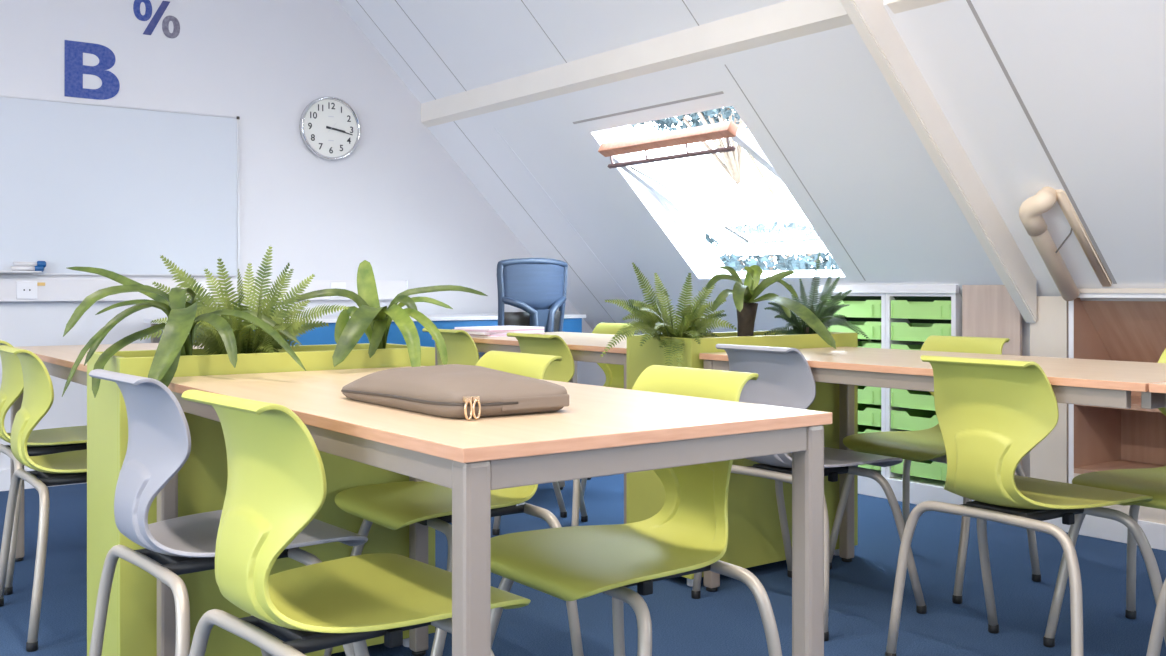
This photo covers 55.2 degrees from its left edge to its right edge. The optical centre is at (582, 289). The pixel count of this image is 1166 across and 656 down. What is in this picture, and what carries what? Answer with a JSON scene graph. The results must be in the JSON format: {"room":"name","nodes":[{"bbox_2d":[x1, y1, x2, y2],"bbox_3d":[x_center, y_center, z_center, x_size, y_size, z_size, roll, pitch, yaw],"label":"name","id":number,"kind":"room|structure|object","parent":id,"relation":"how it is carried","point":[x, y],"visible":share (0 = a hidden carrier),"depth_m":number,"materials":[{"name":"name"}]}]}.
{"room":"classroom","nodes":[
{"label":"classroom","id":0,"kind":"room"},
{"bbox_2d":[0,0,605,469],"bbox_3d":[-3.531,-0.675,4.776,9.200,3.250,0.140,0,0,-36],"label":"wall","id":1,"kind":"structure","parent":0,"point":[399,203],"depth_m":6.10,"materials":[{"name":"white paint"}]},
{"bbox_2d":[0,468,82,490],"bbox_3d":[-3.606,0.900,4.625,8.900,0.100,0.015,0,0,-36],"label":"baseboard","id":2,"kind":"structure","parent":1,"relation":"attached to","point":[5,475],"depth_m":5.27,"materials":[{"name":"white plastic"}]},
{"bbox_2d":[64,40,119,99],"bbox_3d":[-2.424,-1.081,5.505,0.255,0.275,0.003,0,0,-36],"label":"sign","id":3,"kind":"object","parent":1,"relation":"attached to","point":[74,69],"depth_m":5.49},
{"bbox_2d":[0,95,239,275],"bbox_3d":[-2.797,-0.497,5.215,2.402,0.850,0.026,0,0,-36],"label":"whiteboard","id":4,"kind":"object","parent":1,"relation":"attached to","point":[114,188],"visible":0.96,"depth_m":5.56,"materials":[{"name":"ceramic"}]},
{"bbox_2d":[0,271,41,272],"bbox_3d":[-2.798,-0.085,5.151,0.525,0.010,0.080,0,0,-36],"label":"tray","id":5,"kind":"object","parent":4,"relation":"attached to","point":[0,271],"visible":1,"depth_m":5.22,"materials":[{"name":"metal"}]},
{"bbox_2d":[11,266,43,271],"bbox_3d":[-2.628,-0.102,5.270,0.140,0.032,0.032,0,0,-36],"label":"marker pen","id":6,"kind":"object","parent":5,"relation":"on","point":[13,268],"visible":1,"depth_m":5.26,"materials":[{"name":"white plastic"}]},
{"bbox_2d":[13,261,45,267],"bbox_3d":[-2.620,-0.123,5.276,0.140,0.032,0.032,0,0,-36],"label":"marker pen","id":7,"kind":"object","parent":6,"relation":"on","point":[38,263],"visible":1,"depth_m":5.27,"materials":[{"name":"plastic"}]},
{"bbox_2d":[133,0,179,37],"bbox_3d":[-2.176,-1.391,5.689,0.231,0.193,0.003,0,0,-36],"label":"sign","id":8,"kind":"object","parent":1,"relation":"attached to","point":[157,16],"visible":1,"depth_m":5.69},
{"bbox_2d":[0,278,407,301],"bbox_3d":[-3.417,0.000,4.736,5.936,0.114,0.058,0,0,-36],"label":"cable trunking","id":9,"kind":"object","parent":1,"relation":"attached to","point":[11,289],"visible":0.62,"depth_m":5.51,"materials":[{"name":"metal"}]},
{"bbox_2d":[299,96,360,159],"bbox_3d":[-1.411,-0.903,6.228,0.354,0.354,0.042,0,0,-36],"label":"wall clock","id":10,"kind":"object","parent":1,"relation":"attached to","point":[330,128],"visible":1,"depth_m":6.22,"materials":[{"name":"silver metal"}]},
{"bbox_2d":[421,0,852,126],"bbox_3d":[0.039,-1.038,5.277,0.042,0.145,3.300,0,0,-36],"label":"ceiling beam","id":11,"kind":"structure","parent":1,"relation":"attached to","point":[790,19],"depth_m":4.89,"materials":[{"name":"paint"}]},
{"bbox_2d":[0,474,1165,655],"bbox_3d":[-0.794,1.010,1.073,9.480,0.120,9.350,0,0,-36],"label":"floor","id":12,"kind":"structure","parent":0,"point":[726,621],"depth_m":3.37,"materials":[{"name":"blue carpet"}]},
{"bbox_2d":[0,345,86,651],"bbox_3d":[-1.437,0.556,3.265,0.467,0.789,0.540,0,0,-36],"label":"chair","id":13,"kind":"object","parent":12,"relation":"on","point":[70,467],"visible":0.73,"depth_m":3.10,"materials":[{"name":"green plastic"}]},
{"bbox_2d":[0,340,86,594],"bbox_3d":[-1.781,0.556,3.807,0.467,0.789,0.540,0,0,-36],"label":"chair","id":14,"kind":"object","parent":12,"relation":"on","point":[63,439],"visible":0.61,"depth_m":3.64,"materials":[{"name":"green plastic"}]},
{"bbox_2d":[11,343,203,561],"bbox_3d":[-1.327,0.575,3.561,0.700,0.750,1.395,0,0,-36],"label":"table","id":15,"kind":"object","parent":12,"relation":"on","point":[59,361],"visible":0.14,"depth_m":3.74,"materials":[{"name":"brown wood"}]},
{"bbox_2d":[89,369,367,655],"bbox_3d":[-0.731,0.556,2.294,0.467,0.789,0.540,0,0,-39],"label":"chair","id":16,"kind":"object","parent":12,"relation":"on","point":[159,438],"visible":0.85,"depth_m":2.16,"materials":[{"name":"grey plastic"}]},
{"bbox_2d":[87,343,434,655],"bbox_3d":[-0.810,0.551,2.863,0.802,0.797,0.313,0,0,-36],"label":"planter box","id":17,"kind":"object","parent":12,"relation":"on","point":[131,621],"visible":0.16,"depth_m":2.63,"materials":[{"name":"wood"}]},
{"bbox_2d":[62,267,305,397],"bbox_3d":[-0.991,0.092,2.595,0.906,0.307,0.481,0,0,16],"label":"leaf plant","id":18,"kind":"object","parent":17,"relation":"on","point":[179,331],"visible":0.8,"depth_m":2.52,"materials":[{"name":"green plant"}]},
{"bbox_2d":[139,246,348,354],"bbox_3d":[-0.880,0.064,2.868,0.429,0.362,0.552,0,0,-36],"label":"potted fern","id":19,"kind":"object","parent":17,"relation":"on","point":[248,340],"visible":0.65,"depth_m":2.82,"materials":[{"name":"green plant"}]},
{"bbox_2d":[276,260,487,366],"bbox_3d":[-0.465,0.082,2.890,0.530,0.327,0.417,0,0,-36],"label":"leaf plant","id":20,"kind":"object","parent":17,"relation":"on","point":[372,319],"visible":0.84,"depth_m":2.87,"materials":[{"name":"green plant"}]},
{"bbox_2d":[181,390,530,655],"bbox_3d":[-0.375,0.556,1.829,0.467,0.789,0.540,0,0,-40],"label":"chair","id":21,"kind":"object","parent":12,"relation":"on","point":[277,485],"visible":0.93,"depth_m":1.72,"materials":[{"name":"plastic"}]},
{"bbox_2d":[143,314,585,382],"bbox_3d":[-1.094,0.547,6.081,2.370,0.805,0.540,0,0,-36],"label":"desk","id":22,"kind":"object","parent":12,"relation":"on","point":[323,335],"visible":0.17,"depth_m":5.95,"materials":[{"name":"white plastic"}]},
{"bbox_2d":[324,351,583,655],"bbox_3d":[-0.322,0.556,2.722,0.467,0.789,0.540,0,0,-36],"label":"chair","id":23,"kind":"object","parent":12,"relation":"on","point":[392,505],"visible":0.51,"depth_m":2.68,"materials":[{"name":"green plastic"}]},
{"bbox_2d":[157,366,831,655],"bbox_3d":[-0.286,0.575,2.175,0.695,0.750,1.396,0,0,-36],"label":"table","id":24,"kind":"object","parent":12,"relation":"on","point":[602,431],"visible":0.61,"depth_m":1.71,"materials":[{"name":"brown wood"}]},
{"bbox_2d":[341,364,568,420],"bbox_3d":[-0.234,0.166,1.943,0.233,0.067,0.466,0,0,-35],"label":"laptop bag","id":25,"kind":"object","parent":24,"relation":"on","point":[468,392],"visible":1,"depth_m":1.80,"materials":[{"name":"beige fabric"}]},
{"bbox_2d":[422,328,566,517],"bbox_3d":[-0.409,0.556,4.734,0.467,0.789,0.540,0,0,-36],"label":"chair","id":26,"kind":"object","parent":12,"relation":"on","point":[461,348],"visible":0.19,"depth_m":4.58,"materials":[{"name":"green plastic"}]},
{"bbox_2d":[432,332,626,523],"bbox_3d":[0.028,0.575,4.575,0.700,0.750,1.395,0,0,-36],"label":"table","id":27,"kind":"object","parent":12,"relation":"on","point":[584,347],"visible":0.16,"depth_m":4.24,"materials":[{"name":"brown wood"}]},
{"bbox_2d":[452,326,543,336],"bbox_3d":[-0.383,0.180,4.891,0.335,0.037,0.297,0,0,-42],"label":"paper stack","id":28,"kind":"object","parent":27,"relation":"on","point":[479,331],"visible":0.8,"depth_m":4.78,"materials":[{"name":"white paper"}]},
{"bbox_2d":[497,258,567,331],"bbox_3d":[-0.425,0.394,5.845,0.645,1.113,0.680,0,0,44],"label":"office chair","id":29,"kind":"object","parent":12,"relation":"on","point":[535,286],"visible":0.47,"depth_m":5.61,"materials":[{"name":"blue plastic"},{"name":"dark grey metal"}]},
{"bbox_2d":[492,332,587,535],"bbox_3d":[-0.018,0.556,4.240,0.467,0.789,0.540,0,0,-36],"label":"chair","id":30,"kind":"object","parent":12,"relation":"on","point":[563,371],"visible":0.24,"depth_m":4.07,"materials":[{"name":"green plastic"}]},
{"bbox_2d":[581,323,638,497],"bbox_3d":[0.011,0.556,5.256,0.467,0.789,0.540,0,0,-36],"label":"chair","id":31,"kind":"object","parent":12,"relation":"on","point":[614,373],"visible":0.3,"depth_m":5.40,"materials":[{"name":"green plastic"}]},
{"bbox_2d":[491,365,781,655],"bbox_3d":[0.072,0.556,2.155,0.467,0.789,0.540,0,0,-36],"label":"chair","id":32,"kind":"object","parent":12,"relation":"on","point":[688,535],"visible":0.8,"depth_m":2.18,"materials":[{"name":"green plastic"}]},
{"bbox_2d":[627,330,857,586],"bbox_3d":[0.567,0.551,3.890,0.800,0.797,0.328,0,0,-36],"label":"planter box","id":33,"kind":"object","parent":12,"relation":"on","point":[755,538],"visible":0.3,"depth_m":3.72,"materials":[{"name":"wood"}]},
{"bbox_2d":[600,262,736,365],"bbox_3d":[0.282,0.092,3.612,0.385,0.366,0.535,0,0,23],"label":"potted fern","id":34,"kind":"object","parent":33,"relation":"in","point":[655,320],"visible":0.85,"depth_m":3.63,"materials":[{"name":"green plant"}]},
{"bbox_2d":[706,265,835,348],"bbox_3d":[0.588,0.078,3.686,0.361,0.334,0.648,0,0,1],"label":"plant","id":35,"kind":"object","parent":33,"relation":"in","point":[744,295],"visible":0.98,"depth_m":3.79,"materials":[{"name":"green plant"}]},
{"bbox_2d":[764,251,871,342],"bbox_3d":[0.821,0.049,3.982,0.338,0.392,0.471,0,0,4],"label":"potted fern","id":36,"kind":"object","parent":33,"relation":"on","point":[826,310],"visible":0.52,"depth_m":4.02,"materials":[{"name":"green plant"}]},
{"bbox_2d":[691,344,926,640],"bbox_3d":[0.668,0.556,3.354,0.467,0.789,0.540,0,0,-36],"label":"chair","id":37,"kind":"object","parent":12,"relation":"on","point":[785,378],"visible":0.62,"depth_m":3.25,"materials":[{"name":"grey plastic"}]},
{"bbox_2d":[823,293,885,477],"bbox_3d":[1.455,0.482,5.369,0.463,0.935,0.370,0,0,-36],"label":"base cabinet","id":38,"kind":"object","parent":12,"relation":"on","point":[851,296],"visible":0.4,"depth_m":5.10,"materials":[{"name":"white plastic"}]},
{"bbox_2d":[828,321,880,339],"bbox_3d":[1.324,0.187,5.272,0.142,0.082,0.318,0,0,-36],"label":"tray","id":39,"kind":"object","parent":38,"relation":"in","point":[872,330],"visible":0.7,"depth_m":5.18,"materials":[{"name":"green plastic"}]},
{"bbox_2d":[828,300,880,317],"bbox_3d":[1.284,0.087,5.242,0.042,0.082,0.318,0,0,-36],"label":"tray","id":40,"kind":"object","parent":38,"relation":"in","point":[868,308],"visible":0.78,"depth_m":5.20,"materials":[{"name":"green plastic"}]},
{"bbox_2d":[858,403,880,426],"bbox_3d":[1.430,0.587,5.351,0.406,0.082,0.318,0,0,-36],"label":"tray","id":41,"kind":"object","parent":38,"relation":"in","point":[868,414],"visible":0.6,"depth_m":5.17,"materials":[{"name":"green plastic"}]},
{"bbox_2d":[858,386,880,404],"bbox_3d":[1.430,0.487,5.351,0.406,0.082,0.318,0,0,-36],"label":"tray","id":42,"kind":"object","parent":38,"relation":"in","point":[866,394],"visible":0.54,"depth_m":5.16,"materials":[{"name":"green plastic"}]},
{"bbox_2d":[858,464,880,470],"bbox_3d":[1.430,0.787,5.351,0.406,0.082,0.318,0,0,-36],"label":"tray","id":43,"kind":"object","parent":38,"relation":"in","point":[864,465],"visible":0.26,"depth_m":5.15,"materials":[{"name":"green plastic"}]},
{"bbox_2d":[858,424,880,433],"bbox_3d":[1.430,0.687,5.351,0.406,0.082,0.318,0,0,-36],"label":"tray","id":44,"kind":"object","parent":38,"relation":"in","point":[861,428],"visible":0.02,"depth_m":5.48,"materials":[{"name":"green plastic"}]},
{"bbox_2d":[858,341,880,347],"bbox_3d":[1.364,0.287,5.302,0.242,0.082,0.318,0,0,-36],"label":"tray","id":45,"kind":"object","parent":38,"relation":"in","point":[866,344],"visible":0.09,"depth_m":5.17,"materials":[{"name":"green plastic"}]},
{"bbox_2d":[886,293,961,486],"bbox_3d":[1.676,0.482,5.069,0.463,0.935,0.370,0,0,-36],"label":"base cabinet","id":46,"kind":"object","parent":12,"relation":"on","point":[955,298],"visible":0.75,"depth_m":5.03,"materials":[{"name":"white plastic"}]},
{"bbox_2d":[818,285,958,292],"bbox_3d":[1.375,-0.004,5.086,0.026,0.036,0.775,0,0,-36],"label":"cabinet top","id":47,"kind":"object","parent":46,"relation":"on","point":[839,288],"visible":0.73,"depth_m":5.02,"materials":[{"name":"white plastic"}]},
{"bbox_2d":[891,344,922,349],"bbox_3d":[1.586,0.287,5.003,0.242,0.082,0.318,0,0,-36],"label":"tray","id":48,"kind":"object","parent":46,"relation":"in","point":[893,346],"visible":0.1,"depth_m":5.05,"materials":[{"name":"green plastic"}]},
{"bbox_2d":[891,388,934,410],"bbox_3d":[1.651,0.487,5.051,0.406,0.082,0.318,0,0,-36],"label":"tray","id":49,"kind":"object","parent":46,"relation":"in","point":[924,400],"visible":0.2,"depth_m":4.98,"materials":[{"name":"green plastic"}]},
{"bbox_2d":[891,409,938,430],"bbox_3d":[1.651,0.587,5.051,0.406,0.082,0.318,0,0,-36],"label":"tray","id":50,"kind":"object","parent":46,"relation":"in","point":[917,419],"visible":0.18,"depth_m":5.00,"materials":[{"name":"green plastic"}]},
{"bbox_2d":[891,459,946,480],"bbox_3d":[1.651,0.787,5.051,0.406,0.082,0.318,0,0,-36],"label":"tray","id":51,"kind":"object","parent":46,"relation":"in","point":[925,469],"visible":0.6,"depth_m":4.91,"materials":[{"name":"green plastic"}]},
{"bbox_2d":[891,322,950,341],"bbox_3d":[1.545,0.187,4.973,0.142,0.082,0.318,0,0,-36],"label":"tray","id":52,"kind":"object","parent":46,"relation":"in","point":[900,331],"visible":0.63,"depth_m":4.97,"materials":[{"name":"green plastic"}]},
{"bbox_2d":[891,300,950,319],"bbox_3d":[1.505,0.087,4.943,0.042,0.082,0.318,0,0,-36],"label":"tray","id":53,"kind":"object","parent":46,"relation":"in","point":[904,309],"visible":1,"depth_m":4.94,"materials":[{"name":"green plastic"}]},
{"bbox_2d":[699,347,1165,591],"bbox_3d":[1.069,0.575,3.167,0.700,0.750,1.412,0,0,-36],"label":"table","id":54,"kind":"object","parent":12,"relation":"on","point":[1091,382],"visible":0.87,"depth_m":3.03,"materials":[{"name":"brown wood"}]},
{"bbox_2d":[829,335,1040,603],"bbox_3d":[1.161,0.556,3.719,0.467,0.789,0.540,0,0,-36],"label":"chair","id":55,"kind":"object","parent":12,"relation":"on","point":[926,444],"visible":0.57,"depth_m":3.72,"materials":[{"name":"green plastic"}]},
{"bbox_2d":[962,285,1021,474],"bbox_3d":[1.707,0.465,4.653,0.018,0.971,0.270,0,0,-36],"label":"trim","id":56,"kind":"structure","parent":12,"relation":"on","point":[989,311],"depth_m":4.64,"materials":[{"name":"brown wood"}]},
{"bbox_2d":[858,476,1165,550],"bbox_3d":[2.008,0.902,4.221,0.012,0.095,6.400,0,0,-36],"label":"baseboard","id":57,"kind":"structure","parent":12,"relation":"on","point":[1092,526],"depth_m":4.38,"materials":[{"name":"white plastic"}]},
{"bbox_2d":[885,355,1165,655],"bbox_3d":[1.103,0.556,2.756,0.467,0.789,0.540,0,0,-34],"label":"chair","id":58,"kind":"object","parent":12,"relation":"on","point":[991,414],"visible":0.99,"depth_m":2.65,"materials":[{"name":"green plastic"}]},
{"bbox_2d":[1022,317,1029,476],"bbox_3d":[1.875,0.510,4.545,0.020,0.880,0.320,0,0,-36],"label":"trim","id":59,"kind":"structure","parent":12,"relation":"on","point":[1025,325],"depth_m":4.59,"materials":[{"name":"white wood"}]},
{"bbox_2d":[1030,296,1068,482],"bbox_3d":[1.861,0.487,4.445,0.018,0.925,0.156,0,0,-36],"label":"panel","id":60,"kind":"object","parent":12,"relation":"on","point":[1049,335],"depth_m":4.42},
{"bbox_2d":[1043,349,1165,647],"bbox_3d":[1.572,0.556,2.897,0.467,0.789,0.540,0,0,-36],"label":"chair","id":61,"kind":"object","parent":12,"relation":"on","point":[1143,481],"visible":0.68,"depth_m":2.98,"materials":[{"name":"green plastic"}]},
{"bbox_2d":[1069,288,1165,523],"bbox_3d":[2.600,0.472,3.726,0.375,0.956,1.870,0,0,-36],"label":"bookcase","id":62,"kind":"object","parent":12,"relation":"on","point":[1100,438],"visible":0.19,"depth_m":4.39,"materials":[{"name":"brown wood"}]},
{"bbox_2d":[1146,579,1165,655],"bbox_3d":[1.424,0.556,2.160,0.540,0.789,0.467,0,0,12],"label":"chair","id":63,"kind":"object","parent":12,"relation":"on","point":[1159,621],"visible":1,"depth_m":2.35,"materials":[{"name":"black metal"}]},
{"bbox_2d":[1149,382,1165,392],"bbox_3d":[1.908,0.575,2.031,0.700,0.750,1.398,0,0,-36],"label":"table","id":64,"kind":"object","parent":12,"relation":"on","point":[1160,387],"visible":1,"depth_m":2.37,"materials":[{"name":"brown wood"}]},
{"bbox_2d":[337,0,1165,334],"bbox_3d":[-0.794,-1.001,1.073,9.400,3.091,9.350,0,0,-36],"label":"ceiling","id":65,"kind":"structure","parent":0,"point":[1089,75],"depth_m":4.64,"materials":[{"name":"white paint"}]},
{"bbox_2d":[356,0,435,99],"bbox_3d":[-1.333,-1.705,6.091,1.198,1.210,0.006,0,0,-36],"label":"trim","id":66,"kind":"structure","parent":65,"relation":"attached to","point":[356,0],"depth_m":6.29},
{"bbox_2d":[395,0,465,90],"bbox_3d":[-1.128,-1.705,5.813,1.198,1.210,0.006,0,0,-36],"label":"trim","id":67,"kind":"structure","parent":65,"relation":"attached to","point":[395,0],"depth_m":6.04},
{"bbox_2d":[454,122,614,321],"bbox_3d":[-0.191,-0.289,6.768,1.360,1.372,0.006,0,0,-36],"label":"trim","id":68,"kind":"structure","parent":65,"relation":"attached to","point":[454,122],"depth_m":6.70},
{"bbox_2d":[521,0,566,62],"bbox_3d":[-0.560,-1.705,5.045,1.198,1.210,0.006,0,0,-36],"label":"trim","id":69,"kind":"structure","parent":65,"relation":"attached to","point":[521,0],"depth_m":5.32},
{"bbox_2d":[494,128,633,306],"bbox_3d":[0.011,-0.278,6.512,1.240,1.254,0.014,0,0,-36],"label":"trim","id":70,"kind":"structure","parent":65,"relation":"attached to","point":[496,130],"depth_m":6.41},
{"bbox_2d":[573,91,723,123],"bbox_3d":[0.275,-0.847,5.196,0.008,0.016,1.090,0,0,-36],"label":"trim","id":71,"kind":"structure","parent":65,"relation":"attached to","point":[721,92],"depth_m":5.14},
{"bbox_2d":[682,0,698,25],"bbox_3d":[0.002,-1.705,4.285,1.198,1.210,0.006,0,0,-36],"label":"trim","id":72,"kind":"structure","parent":65,"relation":"attached to","point":[682,0],"depth_m":4.61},
{"bbox_2d":[598,121,844,277],"bbox_3d":[0.744,-0.467,5.494,0.979,0.882,1.014,0,0,-36],"label":"window","id":73,"kind":"structure","parent":65,"relation":"attached to","point":[638,165],"depth_m":5.66,"materials":[{"name":"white wood"}]},
{"bbox_2d":[725,65,865,280],"bbox_3d":[0.947,-0.494,4.885,0.890,0.902,0.006,0,0,-36],"label":"trim","id":74,"kind":"structure","parent":65,"relation":"attached to","point":[725,65],"depth_m":4.87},
{"bbox_2d":[886,0,949,13],"bbox_3d":[2.761,-1.038,1.597,0.042,0.145,5.685,0,0,-36],"label":"trim","id":75,"kind":"structure","parent":65,"relation":"attached to","point":[896,6],"depth_m":3.82,"materials":[{"name":"paint"}]},
{"bbox_2d":[840,0,1036,322],"bbox_3d":[0.954,-1.067,3.857,2.120,2.396,0.054,0,0,-36],"label":"ceiling beam","id":76,"kind":"structure","parent":65,"relation":"attached to","point":[870,18],"depth_m":4.12,"materials":[{"name":"paint"}]},
{"bbox_2d":[966,0,1116,283],"bbox_3d":[1.638,-0.499,3.941,0.940,0.952,0.014,0,0,-36],"label":"trim","id":77,"kind":"structure","parent":65,"relation":"attached to","point":[969,2],"depth_m":3.91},
{"bbox_2d":[1019,187,1079,300],"bbox_3d":[1.781,-0.168,4.182,0.379,0.422,0.146,0,0,-36],"label":"pipe","id":78,"kind":"object","parent":65,"relation":"attached to","point":[1031,209],"visible":1,"depth_m":4.15,"materials":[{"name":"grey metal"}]},
{"bbox_2d":[1055,189,1111,286],"bbox_3d":[1.861,-0.192,4.144,0.340,0.358,0.044,0,0,-36],"label":"trim","id":79,"kind":"structure","parent":65,"relation":"attached to","point":[1063,200],"depth_m":4.13,"materials":[{"name":"beige wood"}]},
{"label":"outside","id":80,"kind":"structure","parent":0,"visible":0},
{"bbox_2d":[703,219,839,270],"bbox_3d":[2.200,2.060,13.014,3.037,5.781,2.981,0,0,-36],"label":"tree","id":81,"kind":"object","parent":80,"point":[788,263],"visible":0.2,"depth_m":12.58,"materials":[{"name":"green plant"}]},
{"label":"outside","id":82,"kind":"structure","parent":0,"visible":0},
{"bbox_2d":[631,106,821,265],"bbox_3d":[2.144,1.028,13.568,4.557,7.891,2.649,0,0,-36],"label":"tree","id":83,"kind":"object","parent":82,"point":[732,163],"visible":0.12,"depth_m":13.06,"materials":[{"name":"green plant"}]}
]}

